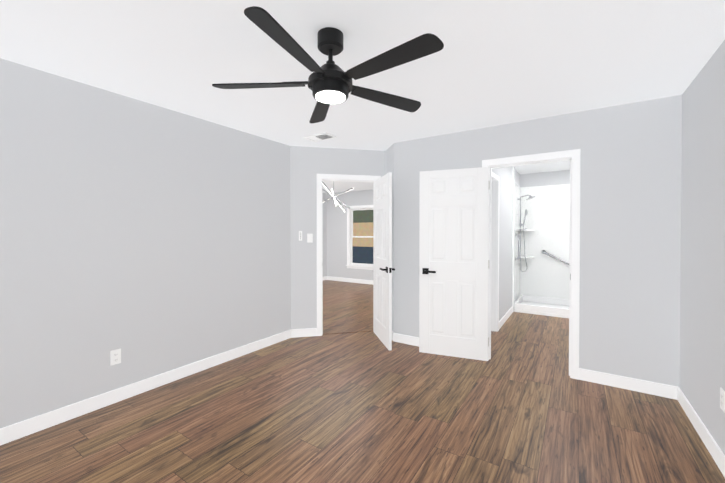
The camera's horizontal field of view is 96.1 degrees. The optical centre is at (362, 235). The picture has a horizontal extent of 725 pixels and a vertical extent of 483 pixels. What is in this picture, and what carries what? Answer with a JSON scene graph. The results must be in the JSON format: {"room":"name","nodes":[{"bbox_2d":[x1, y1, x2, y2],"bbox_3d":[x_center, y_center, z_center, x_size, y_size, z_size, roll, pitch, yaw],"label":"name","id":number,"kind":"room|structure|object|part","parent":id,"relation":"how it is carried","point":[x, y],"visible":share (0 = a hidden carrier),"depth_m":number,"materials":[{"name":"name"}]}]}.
{"room":"empty bedroom","nodes":[
{"label":"empty bedroom","id":0,"kind":"room"},
{"bbox_2d":[322,193,326,276],"bbox_3d":[-2.706,0.055,6.728,0.120,2.440,6.240,0,1,33],"label":"wall","id":1,"kind":"structure","parent":0,"point":[324,195],"depth_m":9.14,"materials":[{"name":"grey paint"}]},
{"bbox_2d":[327,190,372,279],"bbox_3d":[1.073,0.043,7.912,4.850,2.440,0.120,0,1,33],"label":"wall","id":2,"kind":"structure","parent":0,"point":[334,240],"depth_m":8.92,"materials":[{"name":"grey paint"}]},
{"bbox_2d":[327,276,372,284],"bbox_3d":[1.037,1.211,7.868,4.850,0.106,0.014,0,1,33],"label":"baseboard","id":3,"kind":"structure","parent":2,"relation":"attached to","point":[362,281],"depth_m":8.75,"materials":[{"name":"white wood"}]},
{"bbox_2d":[346,205,372,269],"bbox_3d":[0.034,0.044,8.562,1.060,1.675,0.170,0,1,33],"label":"window","id":4,"kind":"structure","parent":2,"relation":"in","point":[350,263],"depth_m":8.77,"materials":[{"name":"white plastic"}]},
{"bbox_2d":[0,280,724,482],"bbox_3d":[-0.287,1.350,4.311,7.190,0.100,8.820,0,1,33],"label":"floor","id":5,"kind":"structure","parent":0,"point":[520,406],"depth_m":2.28,"materials":[{"name":"brown wood"}]},
{"bbox_2d":[323,330,372,333],"bbox_3d":[-0.188,1.297,4.374,0.715,0.005,0.040,0,1,-12],"label":"transition piece","id":6,"kind":"object","parent":5,"relation":"on","point":[348,332],"visible":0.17,"depth_m":4.36,"materials":[{"name":"brown wood"}]},
{"bbox_2d":[514,295,568,317],"bbox_3d":[3.424,1.206,5.417,1.538,0.165,0.797,0,1,33],"label":"shower tray","id":7,"kind":"object","parent":5,"relation":"on","point":[547,306],"visible":0.33,"depth_m":5.48,"materials":[{"name":"white ceramic"}]},
{"bbox_2d":[0,40,724,454],"bbox_3d":[0.700,0.092,3.204,3.980,2.440,7.710,0,1,33],"label":"wall","id":8,"kind":"structure","parent":0,"point":[150,240],"depth_m":2.71,"materials":[{"name":"grey paint"}]},
{"bbox_2d":[110,348,120,365],"bbox_3d":[-1.947,0.958,2.572,0.008,0.115,0.070,0,1,33],"label":"electrical outlet","id":9,"kind":"object","parent":8,"relation":"attached to","point":[115,356],"visible":1,"depth_m":2.57,"materials":[{"name":"white plastic"}]},
{"bbox_2d":[299,231,301,240],"bbox_3d":[-0.792,0.002,4.162,0.044,0.124,0.021,0,1,-12],"label":"switch","id":10,"kind":"object","parent":8,"relation":"attached to","point":[300,235],"visible":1,"depth_m":4.15,"materials":[{"name":"white plastic"}]},
{"bbox_2d":[307,234,312,242],"bbox_3d":[-0.676,0.031,4.192,0.070,0.115,0.010,0,1,-12],"label":"rocker light switch","id":11,"kind":"object","parent":8,"relation":"attached to","point":[309,238],"visible":1,"depth_m":4.19,"materials":[{"name":"white plastic"}]},
{"bbox_2d":[317,174,380,335],"bbox_3d":[-0.188,0.250,4.364,0.855,2.100,0.152,0,1,-12],"label":"door frame","id":12,"kind":"structure","parent":8,"relation":"attached to","point":[345,178],"depth_m":4.21,"materials":[{"name":"white wood"}]},
{"bbox_2d":[0,328,724,477],"bbox_3d":[-0.106,1.271,1.982,3.740,0.106,4.522,0,1,33],"label":"baseboard","id":13,"kind":"structure","parent":8,"relation":"attached to","point":[18,430],"depth_m":2.67,"materials":[{"name":"white wood"}]},
{"bbox_2d":[373,172,394,349],"bbox_3d":[0.241,0.289,4.012,0.527,2.005,0.532,0,1,33],"label":"angled door","id":14,"kind":"structure","parent":8,"relation":"in","point":[382,258],"depth_m":3.90,"materials":[{"name":"white wood"}]},
{"bbox_3d":[0.287,0.389,3.781,0.195,0.066,0.196,0,1,33],"label":"handle","id":15,"kind":"part","parent":14,"relation":"part of","materials":[{"name":"black metal"}]},
{"bbox_2d":[419,167,489,360],"bbox_3d":[0.960,0.294,3.485,0.708,2.005,0.235,0,1,33],"label":"bathroom door","id":16,"kind":"structure","parent":8,"relation":"in","point":[453,255],"depth_m":3.48,"materials":[{"name":"white wood"}]},
{"bbox_3d":[0.731,0.391,3.597,0.203,0.066,0.170,0,1,33],"label":"handle","id":17,"kind":"part","parent":16,"relation":"part of","materials":[{"name":"black metal"}]},
{"bbox_2d":[482,149,580,379],"bbox_3d":[1.654,0.261,3.257,0.860,2.100,0.152,0,1,33],"label":"door frame","id":18,"kind":"structure","parent":8,"relation":"attached to","point":[572,157],"depth_m":3.00,"materials":[{"name":"white wood"}]},
{"bbox_2d":[720,387,724,412],"bbox_3d":[2.029,0.926,1.836,0.008,0.115,0.070,0,1,33],"label":"electrical outlet","id":19,"kind":"object","parent":8,"relation":"attached to","point":[722,399],"visible":1,"depth_m":1.83,"materials":[{"name":"white plastic"}]},
{"bbox_2d":[0,0,724,192],"bbox_3d":[-0.287,-1.190,4.285,7.190,0.100,8.820,0,1,33],"label":"ceiling","id":20,"kind":"structure","parent":0,"point":[491,63],"depth_m":2.03,"materials":[{"name":"white paint"}]},
{"bbox_2d":[303,132,336,141],"bbox_3d":[-0.489,-1.128,3.748,0.340,0.011,0.200,0,1,33],"label":"ceiling vent","id":21,"kind":"object","parent":20,"relation":"in","point":[320,137],"visible":0.98,"depth_m":3.73,"materials":[{"name":"white plastic"}]},
{"bbox_2d":[212,6,443,122],"bbox_3d":[-0.150,-0.941,1.780,1.237,0.346,1.261,0,1,33],"label":"ceiling fan","id":22,"kind":"object","parent":20,"relation":"hanging from","point":[329,82],"visible":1,"depth_m":1.72,"materials":[{"name":"black metal"}]},
{"bbox_2d":[322,181,353,211],"bbox_3d":[-0.559,-0.817,6.330,0.768,0.688,0.752,0,1,33],"label":"chandelier","id":23,"kind":"object","parent":20,"relation":"hanging from","point":[333,195],"visible":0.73,"depth_m":6.28,"materials":[{"name":"silver metal"}]},
{"bbox_2d":[492,166,519,320],"bbox_3d":[2.173,0.073,5.054,0.120,2.440,3.460,0,1,33],"label":"wall","id":24,"kind":"structure","parent":0,"point":[505,174],"depth_m":4.95,"materials":[{"name":"grey paint"}]},
{"bbox_2d":[491,172,498,331],"bbox_3d":[1.555,0.252,4.110,0.152,2.100,0.900,0,1,33],"label":"door frame","id":25,"kind":"structure","parent":24,"relation":"attached to","point":[495,262],"depth_m":4.41,"materials":[{"name":"white wood"}]},
{"bbox_2d":[499,306,512,328],"bbox_3d":[2.194,1.240,4.975,0.014,0.106,1.230,0,1,33],"label":"baseboard","id":26,"kind":"structure","parent":24,"relation":"attached to","point":[504,318],"depth_m":4.89,"materials":[{"name":"white wood"}]},
{"bbox_2d":[512,167,519,311],"bbox_3d":[2.757,0.065,5.817,0.020,2.438,0.815,0,1,33],"label":"shower wall tile","id":27,"kind":"structure","parent":24,"relation":"attached to","point":[516,263],"depth_m":5.57,"materials":[{"name":"white tile"}]},
{"bbox_2d":[515,195,534,260],"bbox_3d":[2.865,-0.146,5.722,0.286,1.164,0.338,0,1,33],"label":"shower rail","id":28,"kind":"object","parent":27,"relation":"attached to","point":[520,229],"visible":1,"depth_m":5.80,"materials":[{"name":"silver metal"}]},
{"bbox_2d":[520,227,526,271],"bbox_3d":[2.884,0.247,5.826,0.112,0.807,0.042,0,1,33],"label":"hose","id":29,"kind":"object","parent":28,"relation":"attached to","point":[524,254],"visible":1,"depth_m":5.82,"materials":[{"name":"silver metal"}]},
{"bbox_2d":[520,170,569,186],"bbox_3d":[3.727,0.065,5.759,1.710,2.440,0.120,0,1,33],"label":"wall","id":30,"kind":"structure","parent":0,"point":[554,177],"depth_m":5.93,"materials":[{"name":"grey paint"}]},
{"bbox_2d":[519,184,569,298],"bbox_3d":[3.641,0.117,5.737,1.588,2.048,0.010,0,1,33],"label":"wall","id":31,"kind":"structure","parent":30,"relation":"attached to","point":[546,239],"depth_m":5.92,"materials":[{"name":"white"}]},
{"bbox_2d":[520,184,569,298],"bbox_3d":[3.640,0.107,5.727,1.574,2.023,0.007,0,1,33],"label":"shower wall tile","id":32,"kind":"structure","parent":31,"relation":"attached to","point":[543,277],"depth_m":5.92,"materials":[{"name":"white tile"}]},
{"bbox_2d":[518,230,533,257],"bbox_3d":[3.016,0.150,5.995,0.240,0.523,0.240,0,1,33],"label":"shower shelf","id":33,"kind":"object","parent":32,"relation":"attached to","point":[527,256],"visible":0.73,"depth_m":5.95,"materials":[{"name":"white plastic"}]},
{"bbox_2d":[542,250,568,264],"bbox_3d":[3.517,0.440,5.779,0.615,0.356,0.059,0,1,33],"label":"grab rail","id":34,"kind":"object","parent":32,"relation":"attached to","point":[554,257],"visible":0.56,"depth_m":5.81,"materials":[{"name":"silver metal"}]},
{"label":"outside","id":35,"kind":"structure","parent":0,"visible":0},
{"bbox_2d":[353,210,372,263],"bbox_3d":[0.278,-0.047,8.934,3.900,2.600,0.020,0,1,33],"label":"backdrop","id":36,"kind":"structure","parent":35,"point":[362,226],"depth_m":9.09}
]}

